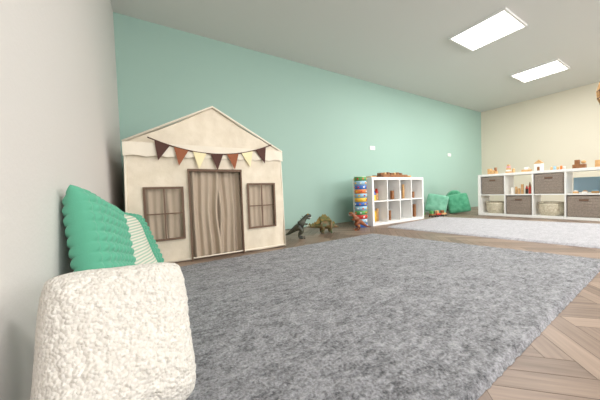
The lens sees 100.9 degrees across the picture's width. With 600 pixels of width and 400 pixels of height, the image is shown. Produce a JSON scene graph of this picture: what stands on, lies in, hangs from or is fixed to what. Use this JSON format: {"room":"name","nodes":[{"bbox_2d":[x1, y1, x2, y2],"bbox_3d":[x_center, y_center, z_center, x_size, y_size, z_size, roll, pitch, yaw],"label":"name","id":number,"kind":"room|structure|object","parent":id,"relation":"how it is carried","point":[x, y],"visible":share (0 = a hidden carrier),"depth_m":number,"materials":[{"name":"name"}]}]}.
{"room":"children's room","nodes":[
{"label":"children's room","id":0,"kind":"room"},
{"bbox_2d":[0,0,123,399],"bbox_3d":[-0.358,-0.680,-0.109,0.120,2.450,6.190,-3,2,-31],"label":"wall","id":1,"kind":"structure","parent":0,"point":[60,127],"depth_m":0.73,"materials":[{"name":"white paint"}]},
{"bbox_2d":[113,12,481,228],"bbox_3d":[1.418,-0.890,4.604,7.982,2.450,0.120,-3,2,-31],"label":"wall","id":2,"kind":"structure","parent":0,"point":[324,124],"depth_m":3.74,"materials":[{"name":"green paint"}]},
{"bbox_2d":[110,0,599,111],"bbox_3d":[2.978,-2.145,1.847,7.982,0.120,6.430,-3,2,-31],"label":"ceiling","id":3,"kind":"structure","parent":0,"point":[403,45],"depth_m":3.14,"materials":[{"name":"white paint"}]},
{"bbox_2d":[449,7,526,50],"bbox_3d":[2.323,-2.089,3.082,0.600,0.022,0.600,-3,2,-31],"label":"ceiling light panel","id":4,"kind":"object","parent":3,"relation":"attached to","point":[502,23],"depth_m":3.04,"materials":[{"name":"white plastic"}]},
{"bbox_2d":[510,59,569,82],"bbox_3d":[4.084,-2.186,4.226,0.600,0.022,0.600,-3,2,-31],"label":"ceiling light panel","id":5,"kind":"object","parent":3,"relation":"attached to","point":[554,66],"depth_m":4.19,"materials":[{"name":"white plastic"}]},
{"bbox_2d":[596,82,599,103],"bbox_3d":[3.149,-1.534,2.402,0.356,1.147,0.356,-3,2,-31],"label":"pendant lamp","id":6,"kind":"object","parent":3,"relation":"hanging from","point":[598,87],"visible":1,"depth_m":2.52,"materials":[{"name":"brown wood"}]},
{"bbox_2d":[174,206,599,399],"bbox_3d":[3.123,0.360,1.973,8.127,0.002,6.680,-3,2,-31],"label":"floor","id":7,"kind":"structure","parent":0,"point":[563,362],"depth_m":0.88,"materials":[{"name":"brown wood"}]},
{"bbox_2d":[121,106,285,262],"bbox_3d":[-0.951,-0.157,2.503,1.304,1.283,0.976,-3,2,-31],"label":"playhouse","id":8,"kind":"object","parent":7,"relation":"on","point":[203,185],"visible":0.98,"depth_m":2.09,"materials":[{"name":"fabric"}]},
{"bbox_2d":[285,214,310,238],"bbox_3d":[-0.026,0.301,2.842,0.322,0.280,0.136,-2,2,-1],"label":"toy tyrannosaurus","id":9,"kind":"object","parent":7,"relation":"on","point":[299,226],"visible":1,"depth_m":2.81,"materials":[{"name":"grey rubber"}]},
{"bbox_2d":[307,214,338,233],"bbox_3d":[0.290,0.298,3.148,0.424,0.245,0.138,-2,2,-11],"label":"toy stegosaurus","id":10,"kind":"object","parent":7,"relation":"on","point":[323,222],"visible":0.99,"depth_m":3.12,"materials":[{"name":"plastic"}]},
{"bbox_2d":[349,212,369,229],"bbox_3d":[0.790,0.276,3.297,0.279,0.243,0.118,-2,2,-1],"label":"toy tyrannosaurus","id":11,"kind":"object","parent":7,"relation":"on","point":[356,218],"visible":1,"depth_m":3.27,"materials":[{"name":"orange plastic"}]},
{"bbox_2d":[354,176,367,227],"bbox_3d":[0.875,0.025,3.561,0.183,0.721,0.183,-3,2,-31],"label":"tower","id":12,"kind":"object","parent":7,"relation":"on","point":[360,187],"visible":0.81,"depth_m":3.49,"materials":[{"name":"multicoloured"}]},
{"bbox_2d":[353,172,423,225],"bbox_3d":[1.477,-0.050,4.069,1.270,0.800,0.390,-3,2,-32],"label":"shelf","id":13,"kind":"object","parent":7,"relation":"on","point":[396,197],"visible":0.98,"depth_m":3.94,"materials":[{"name":"white laminate"}]},
{"bbox_2d":[180,233,599,399],"bbox_3d":[0.391,0.453,1.598,2.806,0.026,1.809,-3,2,-31],"label":"area rug","id":14,"kind":"object","parent":7,"relation":"on","point":[372,316],"visible":0.89,"depth_m":1.00,"materials":[{"name":"grey carpet"}]},
{"bbox_2d":[62,185,135,271],"bbox_3d":[-0.739,0.220,0.948,0.186,0.554,0.470,-3,2,-17],"label":"cushion","id":15,"kind":"object","parent":14,"relation":"on","point":[96,231],"visible":0.59,"depth_m":0.83,"materials":[{"name":"green fabric"}]},
{"bbox_2d":[30,262,195,399],"bbox_3d":[-0.402,0.324,0.565,0.256,0.345,0.302,0,2,42],"label":"pouf","id":16,"kind":"object","parent":14,"relation":"on","point":[124,332],"visible":1,"depth_m":0.50,"materials":[{"name":"white fabric"}]},
{"bbox_2d":[124,214,157,264],"bbox_3d":[-0.897,0.259,1.307,0.239,0.463,0.416,-2,2,-1],"label":"striped cushion","id":17,"kind":"object","parent":14,"relation":"on","point":[143,253],"visible":0.3,"depth_m":1.34,"materials":[{"name":"fabric"}]},
{"bbox_2d":[124,212,163,262],"bbox_3d":[-1.061,0.269,1.601,0.345,0.436,0.289,-1,2,23],"label":"cushion","id":18,"kind":"object","parent":14,"relation":"on","point":[152,242],"visible":0.17,"depth_m":1.67,"materials":[{"name":"green fabric"}]},
{"bbox_2d":[425,193,448,212],"bbox_3d":[2.719,0.072,4.929,0.420,0.411,0.199,-1,2,29],"label":"cushion","id":19,"kind":"object","parent":7,"relation":"on","point":[434,202],"visible":0.89,"depth_m":4.87,"materials":[{"name":"green fabric"}]},
{"bbox_2d":[429,210,446,216],"bbox_3d":[2.504,0.246,4.500,0.370,0.110,0.082,-3,2,-21],"label":"train","id":20,"kind":"object","parent":7,"relation":"on","point":[431,213],"visible":0.98,"depth_m":4.47,"materials":[{"name":"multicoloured wood"}]},
{"bbox_2d":[446,190,460,210],"bbox_3d":[3.288,0.020,5.259,0.444,0.460,0.452,-3,2,-31],"label":"beanbag","id":21,"kind":"object","parent":7,"relation":"on","point":[452,192],"visible":0.28,"depth_m":5.20,"materials":[{"name":"green fabric"}]},
{"bbox_2d":[447,193,470,213],"bbox_3d":[3.101,0.066,4.854,0.410,0.402,0.207,-1,2,24],"label":"cushion","id":22,"kind":"object","parent":7,"relation":"on","point":[457,203],"visible":0.94,"depth_m":4.79,"materials":[{"name":"green fabric"}]},
{"bbox_2d":[387,217,599,248],"bbox_3d":[2.608,0.333,3.043,1.738,0.019,2.349,-3,2,-39],"label":"area rug","id":23,"kind":"object","parent":7,"relation":"on","point":[560,233],"visible":1,"depth_m":2.85,"materials":[{"name":"white carpet"}]},
{"bbox_2d":[478,160,599,220],"bbox_3d":[3.813,-0.184,3.989,0.390,0.910,1.500,-3,2,-32],"label":"storage shelf","id":24,"kind":"object","parent":7,"relation":"on","point":[576,205],"visible":1,"depth_m":3.81,"materials":[{"name":"white laminate"}]},
{"bbox_2d":[481,82,599,201],"bbox_3d":[6.404,-1.043,3.884,0.120,2.450,6.190,-3,2,-31],"label":"wall","id":25,"kind":"structure","parent":0,"point":[558,129],"depth_m":5.45,"materials":[{"name":"beige paint"}]}
]}

